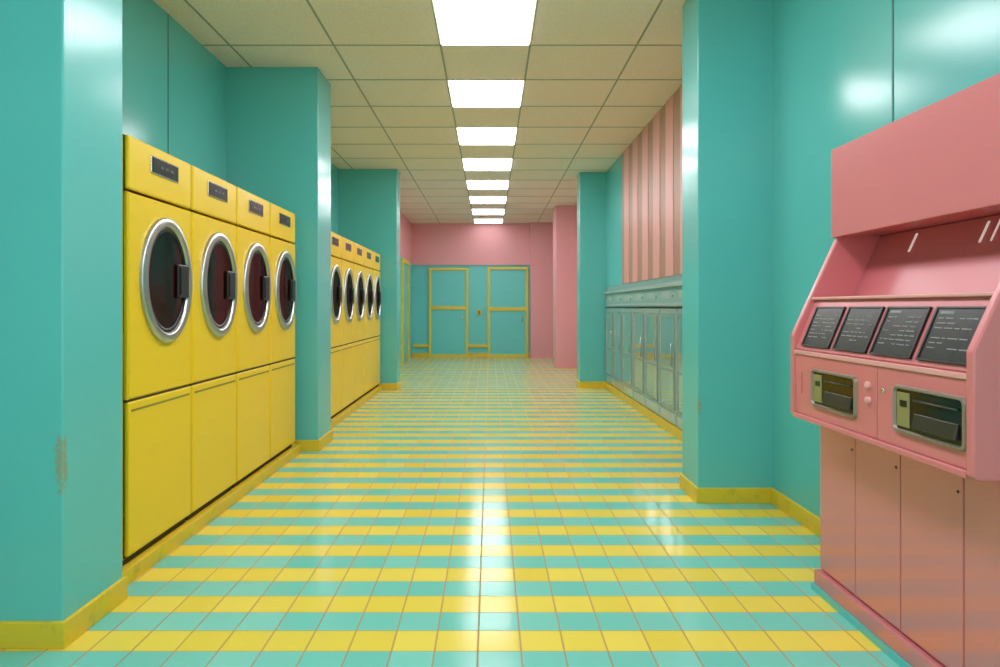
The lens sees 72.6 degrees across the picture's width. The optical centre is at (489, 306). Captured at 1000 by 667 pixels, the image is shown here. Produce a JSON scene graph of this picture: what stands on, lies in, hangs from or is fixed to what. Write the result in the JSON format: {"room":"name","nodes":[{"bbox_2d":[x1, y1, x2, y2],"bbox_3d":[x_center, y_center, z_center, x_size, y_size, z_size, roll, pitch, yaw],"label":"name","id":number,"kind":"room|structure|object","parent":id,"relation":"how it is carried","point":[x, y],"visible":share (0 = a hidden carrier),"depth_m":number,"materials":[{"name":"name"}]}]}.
{"room":"laundry","nodes":[
{"label":"laundry","id":0,"kind":"room"},
{"bbox_2d":[0,0,121,620],"bbox_3d":[-1.885,-0.405,2.636,0.710,3.250,0.398,0,0,0],"label":"wall pillar","id":1,"kind":"structure","parent":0,"point":[61,60],"depth_m":2.44,"materials":[{"name":"teal paint"}]},
{"bbox_2d":[0,576,126,648],"bbox_3d":[-1.873,1.173,2.635,0.714,0.095,0.424,0,0,0],"label":"baseboard","id":2,"kind":"structure","parent":1,"relation":"attached to","point":[13,634],"depth_m":2.43,"materials":[{"name":"yellow paint"}]},
{"bbox_2d":[122,0,337,233],"bbox_3d":[-2.313,-0.405,3.675,0.173,3.250,13.350,0,0,0],"label":"wall","id":3,"kind":"structure","parent":0,"point":[174,88],"depth_m":4.78,"materials":[{"name":"teal paint"}]},
{"bbox_2d":[122,443,301,585],"bbox_3d":[-1.907,1.185,4.293,0.645,0.070,2.885,0,0,0],"label":"trim","id":4,"kind":"structure","parent":3,"relation":"attached to","point":[148,558],"depth_m":3.72,"materials":[{"name":"yellow paint"}]},
{"bbox_2d":[122,134,192,565],"bbox_3d":[-1.885,0.192,3.325,0.630,1.914,0.644,0,0,0],"label":"dryer","id":5,"kind":"object","parent":4,"relation":"on","point":[157,281],"visible":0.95,"depth_m":3.23,"materials":[{"name":"yellow metal"}]},
{"bbox_2d":[185,165,237,519],"bbox_3d":[-1.885,0.192,3.975,0.630,1.914,0.644,0,0,0],"label":"dryer","id":6,"kind":"object","parent":4,"relation":"on","point":[212,208],"visible":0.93,"depth_m":3.92,"materials":[{"name":"yellow metal"}]},
{"bbox_2d":[231,187,270,487],"bbox_3d":[-1.885,0.192,4.625,0.630,1.914,0.644,0,0,0],"label":"dryer","id":7,"kind":"object","parent":4,"relation":"on","point":[252,211],"visible":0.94,"depth_m":4.56,"materials":[{"name":"yellow metal"}]},
{"bbox_2d":[265,202,296,463],"bbox_3d":[-1.885,0.192,5.275,0.630,1.914,0.644,0,0,0],"label":"dryer","id":8,"kind":"object","parent":4,"relation":"on","point":[281,234],"visible":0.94,"depth_m":5.22,"materials":[{"name":"yellow metal"}]},
{"bbox_2d":[331,385,381,428],"bbox_3d":[-1.907,1.185,8.110,0.645,0.070,3.750,0,0,0],"label":"trim","id":9,"kind":"structure","parent":3,"relation":"attached to","point":[342,415],"depth_m":7.95,"materials":[{"name":"yellow paint"}]},
{"bbox_2d":[331,232,342,418],"bbox_3d":[-1.885,0.192,7.005,0.630,1.914,0.644,0,0,0],"label":"dryer","id":10,"kind":"object","parent":9,"relation":"on","point":[336,279],"visible":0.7,"depth_m":7.05,"materials":[{"name":"yellow metal"}]},
{"bbox_2d":[339,236,354,412],"bbox_3d":[-1.885,0.192,7.655,0.630,1.914,0.644,0,0,0],"label":"dryer","id":11,"kind":"object","parent":9,"relation":"on","point":[346,258],"visible":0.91,"depth_m":7.59,"materials":[{"name":"yellow metal"}]},
{"bbox_2d":[351,242,364,404],"bbox_3d":[-1.885,0.192,8.305,0.630,1.914,0.644,0,0,0],"label":"dryer","id":12,"kind":"object","parent":9,"relation":"on","point":[358,250],"visible":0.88,"depth_m":8.27,"materials":[{"name":"yellow metal"}]},
{"bbox_2d":[361,247,373,396],"bbox_3d":[-1.885,0.192,8.955,0.630,1.914,0.644,0,0,0],"label":"dryer","id":13,"kind":"object","parent":9,"relation":"on","point":[368,254],"visible":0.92,"depth_m":8.95,"materials":[{"name":"yellow metal"}]},
{"bbox_2d":[370,251,380,390],"bbox_3d":[-1.885,0.192,9.605,0.630,1.914,0.644,0,0,0],"label":"dryer","id":14,"kind":"object","parent":9,"relation":"on","point":[376,257],"visible":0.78,"depth_m":9.59,"materials":[{"name":"yellow metal"}]},
{"bbox_2d":[226,67,330,439],"bbox_3d":[-1.847,-0.405,5.985,0.785,3.250,0.470,0,0,0],"label":"wall pillar","id":15,"kind":"structure","parent":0,"point":[278,119],"depth_m":5.75,"materials":[{"name":"teal paint"}]},
{"bbox_2d":[294,430,332,451],"bbox_3d":[-1.835,1.173,5.984,0.789,0.095,0.496,0,0,0],"label":"baseboard","id":16,"kind":"structure","parent":15,"relation":"attached to","point":[307,445],"depth_m":5.74,"materials":[{"name":"yellow paint"}]},
{"bbox_2d":[338,169,399,383],"bbox_3d":[-1.805,-0.405,10.180,0.870,3.250,0.360,0,0,0],"label":"wall pillar","id":17,"kind":"structure","parent":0,"point":[368,199],"depth_m":10.00,"materials":[{"name":"teal paint"}]},
{"bbox_2d":[378,381,400,389],"bbox_3d":[-1.794,1.173,10.179,0.873,0.095,0.386,0,0,0],"label":"baseboard","id":18,"kind":"structure","parent":17,"relation":"attached to","point":[396,386],"depth_m":9.99,"materials":[{"name":"yellow paint"}]},
{"bbox_2d":[400,211,411,363],"bbox_3d":[-2.150,-0.405,13.480,0.500,3.250,6.240,0,0,0],"label":"wall","id":19,"kind":"structure","parent":0,"point":[405,224],"depth_m":15.47,"materials":[{"name":"pink paint"}]},
{"bbox_2d":[401,258,409,363],"bbox_3d":[-1.875,0.085,15.100,0.050,2.270,1.140,0,0,0],"label":"door","id":20,"kind":"structure","parent":19,"relation":"in","point":[405,264],"depth_m":15.13,"materials":[{"name":"teal paint"}]},
{"bbox_2d":[153,0,685,223],"bbox_3d":[0.050,-2.078,6.900,5.100,0.104,19.800,0,0,0],"label":"ceiling","id":21,"kind":"structure","parent":0,"point":[595,73],"depth_m":5.96,"materials":[{"name":"tile"}]},
{"bbox_2d":[432,0,536,44],"bbox_3d":[-0.036,-2.024,4.850,0.694,0.012,0.800,0,0,0],"label":"recessed light","id":22,"kind":"object","parent":21,"relation":"in","point":[459,22],"visible":1,"depth_m":4.82,"materials":[{"name":"white paint"}]},
{"bbox_2d":[447,80,524,106],"bbox_3d":[-0.036,-2.024,6.470,0.694,0.012,0.800,0,0,0],"label":"recessed light","id":23,"kind":"object","parent":21,"relation":"in","point":[463,93],"visible":1,"depth_m":6.43,"materials":[{"name":"white plastic"}]},
{"bbox_2d":[456,127,517,144],"bbox_3d":[-0.036,-2.024,8.070,0.694,0.012,0.800,0,0,0],"label":"recessed light","id":24,"kind":"object","parent":21,"relation":"in","point":[466,135],"visible":1,"depth_m":8.00,"materials":[{"name":"white plastic"}]},
{"bbox_2d":[462,158,512,170],"bbox_3d":[-0.036,-2.024,9.670,0.694,0.012,0.800,0,0,0],"label":"recessed light","id":25,"kind":"object","parent":21,"relation":"in","point":[469,164],"visible":1,"depth_m":9.63,"materials":[{"name":"white plastic"}]},
{"bbox_2d":[466,180,508,188],"bbox_3d":[-0.036,-2.024,11.270,0.694,0.012,0.800,0,0,0],"label":"recessed light","id":26,"kind":"object","parent":21,"relation":"in","point":[471,184],"visible":1,"depth_m":11.20,"materials":[{"name":"white plastic"}]},
{"bbox_2d":[469,196,506,202],"bbox_3d":[-0.036,-2.024,12.870,0.694,0.012,0.800,0,0,0],"label":"recessed light","id":27,"kind":"object","parent":21,"relation":"in","point":[473,199],"visible":1,"depth_m":12.76,"materials":[{"name":"white plastic"}]},
{"bbox_2d":[473,219,502,222],"bbox_3d":[-0.036,-2.024,16.020,0.694,0.012,0.800,0,0,0],"label":"recessed light","id":28,"kind":"object","parent":21,"relation":"in","point":[475,220],"visible":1,"depth_m":15.87,"materials":[{"name":"white paint"}]},
{"bbox_2d":[472,209,504,214],"bbox_3d":[-0.036,-2.024,14.470,0.694,0.012,0.800,0,0,0],"label":"recessed light","id":29,"kind":"object","parent":21,"relation":"in","point":[474,211],"visible":1,"depth_m":14.40,"materials":[{"name":"white plastic"}]},
{"bbox_2d":[0,357,899,666],"bbox_3d":[0.050,1.270,6.900,5.100,0.100,19.800,0,0,0],"label":"floor","id":30,"kind":"structure","parent":0,"point":[474,511],"depth_m":3.27,"materials":[{"name":"tile"}]},
{"bbox_2d":[530,222,552,357],"bbox_3d":[1.383,-0.405,16.450,0.814,3.250,0.300,0,0,0],"label":"pier","id":31,"kind":"object","parent":30,"relation":"on","point":[541,233],"visible":0.64,"depth_m":16.30,"materials":[{"name":"pink paint"}]},
{"bbox_2d":[791,73,999,666],"bbox_3d":[1.521,0.272,2.381,0.469,1.896,1.122,0,0,0],"label":"vending machine","id":32,"kind":"object","parent":30,"relation":"on","point":[895,339],"visible":1,"depth_m":2.29,"materials":[{"name":"pink metal"}]},
{"bbox_2d":[814,372,852,413],"bbox_3d":[1.301,0.322,2.575,0.004,0.130,0.314,0,0,0],"label":"coin slot","id":33,"kind":"object","parent":32,"relation":"on","point":[833,391],"depth_m":2.56,"materials":[{"name":"black metal"}]},
{"bbox_2d":[812,292,992,299],"bbox_3d":[1.486,-0.036,2.375,0.228,0.012,1.049,0,0,0],"label":"ledge","id":34,"kind":"object","parent":32,"relation":"on","point":[858,295],"depth_m":2.33,"materials":[{"name":"pink metal"}]},
{"bbox_2d":[831,73,999,237],"bbox_3d":[1.477,-0.486,2.375,0.018,0.379,1.110,0,0,0],"label":"hood","id":35,"kind":"object","parent":32,"relation":"attached to","point":[942,158],"depth_m":2.30,"materials":[{"name":"pink metal"}]},
{"bbox_2d":[897,389,961,445],"bbox_3d":[1.301,0.322,2.018,0.004,0.130,0.314,0,0,0],"label":"coin slot","id":36,"kind":"object","parent":32,"relation":"on","point":[932,416],"depth_m":2.00,"materials":[{"name":"black metal"}]},
{"bbox_2d":[412,224,529,352],"bbox_3d":[0.050,-0.405,16.680,4.900,3.250,0.240,0,0,0],"label":"wall","id":37,"kind":"structure","parent":0,"point":[432,244],"depth_m":16.56,"materials":[{"name":"pink paint"}]},
{"bbox_2d":[414,344,427,346],"bbox_3d":[-1.680,0.945,16.570,0.360,0.070,0.029,0,0,0],"label":"trim","id":38,"kind":"structure","parent":37,"relation":"attached to","point":[415,345],"depth_m":16.55,"materials":[{"name":"yellow paint"}]},
{"bbox_2d":[429,268,467,356],"bbox_3d":[-1.010,0.135,16.557,0.955,2.170,0.087,0,0,0],"label":"door","id":39,"kind":"structure","parent":37,"relation":"in","point":[448,287],"depth_m":16.57,"materials":[{"name":"teal paint"}]},
{"bbox_2d":[412,353,529,356],"bbox_3d":[-0.465,1.173,16.592,2.870,0.095,0.016,0,0,0],"label":"baseboard","id":40,"kind":"structure","parent":37,"relation":"attached to","point":[413,354],"depth_m":16.59,"materials":[{"name":"yellow paint"}]},
{"bbox_2d":[469,344,486,346],"bbox_3d":[-0.295,0.945,16.570,0.450,0.070,0.029,0,0,0],"label":"trim","id":41,"kind":"structure","parent":37,"relation":"attached to","point":[470,345],"depth_m":16.55,"materials":[{"name":"yellow paint"}]},
{"bbox_2d":[488,267,527,356],"bbox_3d":[0.435,0.125,16.557,0.985,2.190,0.087,0,0,0],"label":"door","id":42,"kind":"structure","parent":37,"relation":"in","point":[507,286],"depth_m":16.57,"materials":[{"name":"teal paint"}]},
{"bbox_2d":[553,206,576,367],"bbox_3d":[1.555,-0.405,13.925,0.470,3.250,0.650,0,0,0],"label":"wall pillar","id":43,"kind":"structure","parent":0,"point":[564,217],"depth_m":13.60,"materials":[{"name":"pink paint"}]},
{"bbox_2d":[577,172,607,381],"bbox_3d":[1.877,-0.405,10.415,1.045,3.250,0.350,0,0,0],"label":"wall pillar","id":44,"kind":"structure","parent":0,"point":[591,186],"depth_m":10.24,"materials":[{"name":"teal paint"}]},
{"bbox_2d":[576,379,604,387],"bbox_3d":[1.556,1.173,10.414,0.429,0.095,0.376,0,0,0],"label":"baseboard","id":45,"kind":"structure","parent":44,"relation":"attached to","point":[579,384],"depth_m":10.23,"materials":[{"name":"yellow paint"}]},
{"bbox_2d":[682,0,772,487],"bbox_3d":[1.847,-0.405,4.410,1.105,3.250,0.353,0,0,0],"label":"wall pillar","id":46,"kind":"structure","parent":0,"point":[727,45],"depth_m":4.23,"materials":[{"name":"teal paint"}]},
{"bbox_2d":[680,474,773,502],"bbox_3d":[1.526,1.173,4.409,0.489,0.095,0.379,0,0,0],"label":"baseboard","id":47,"kind":"structure","parent":46,"relation":"attached to","point":[699,495],"depth_m":4.22,"materials":[{"name":"yellow paint"}]},
{"bbox_2d":[606,0,999,517],"bbox_3d":[2.046,-0.405,3.620,0.607,3.250,13.240,0,0,0],"label":"wall","id":48,"kind":"structure","parent":0,"point":[844,71],"depth_m":3.78,"materials":[{"name":"teal paint"}]},
{"bbox_2d":[604,274,681,293],"bbox_3d":[2.025,-0.246,7.410,0.631,0.105,5.600,0,0,0],"label":"wall shelf","id":49,"kind":"object","parent":48,"relation":"attached to","point":[676,280],"visible":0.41,"depth_m":7.47,"materials":[{"name":"metal"}]},
{"bbox_2d":[605,382,681,440],"bbox_3d":[2.042,1.175,7.412,0.615,0.090,5.625,0,0,0],"label":"trim","id":50,"kind":"structure","parent":48,"relation":"attached to","point":[666,425],"depth_m":7.44,"materials":[{"name":"yellow paint"}]},
{"bbox_2d":[605,293,615,385],"bbox_3d":[2.011,0.467,9.880,0.617,1.324,0.634,0,0,0],"label":"locker","id":51,"kind":"object","parent":50,"relation":"on","point":[609,297],"visible":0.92,"depth_m":9.82,"materials":[{"name":"teal metal"}]},
{"bbox_2d":[613,292,624,391],"bbox_3d":[2.011,0.467,9.240,0.617,1.324,0.634,0,0,0],"label":"locker","id":52,"kind":"object","parent":50,"relation":"on","point":[618,297],"visible":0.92,"depth_m":9.19,"materials":[{"name":"teal metal"}]},
{"bbox_2d":[622,291,634,398],"bbox_3d":[2.011,0.467,8.600,0.617,1.324,0.634,0,0,0],"label":"locker","id":53,"kind":"object","parent":50,"relation":"on","point":[628,311],"visible":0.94,"depth_m":8.55,"materials":[{"name":"teal metal"}]},
{"bbox_2d":[632,290,646,406],"bbox_3d":[2.011,0.467,7.960,0.617,1.324,0.634,0,0,0],"label":"locker","id":54,"kind":"object","parent":50,"relation":"on","point":[639,395],"visible":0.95,"depth_m":7.91,"materials":[{"name":"teal metal"}]},
{"bbox_2d":[644,288,661,414],"bbox_3d":[2.011,0.467,7.320,0.617,1.324,0.634,0,0,0],"label":"locker","id":55,"kind":"object","parent":50,"relation":"on","point":[652,312],"visible":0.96,"depth_m":7.27,"materials":[{"name":"teal metal"}]},
{"bbox_2d":[658,286,678,425],"bbox_3d":[2.011,0.467,6.680,0.617,1.324,0.634,0,0,0],"label":"locker","id":56,"kind":"object","parent":50,"relation":"on","point":[667,295],"visible":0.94,"depth_m":6.62,"materials":[{"name":"teal metal"}]},
{"bbox_2d":[675,286,681,429],"bbox_3d":[2.011,0.467,6.040,0.617,1.324,0.634,0,0,0],"label":"locker","id":57,"kind":"object","parent":50,"relation":"on","point":[678,288],"visible":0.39,"depth_m":6.23,"materials":[{"name":"teal metal"}]},
{"bbox_2d":[771,489,819,536],"bbox_3d":[1.757,1.173,0.609,0.026,0.095,7.217,0,0,0],"label":"baseboard","id":58,"kind":"structure","parent":48,"relation":"attached to","point":[809,520],"depth_m":3.87,"materials":[{"name":"yellow paint"}]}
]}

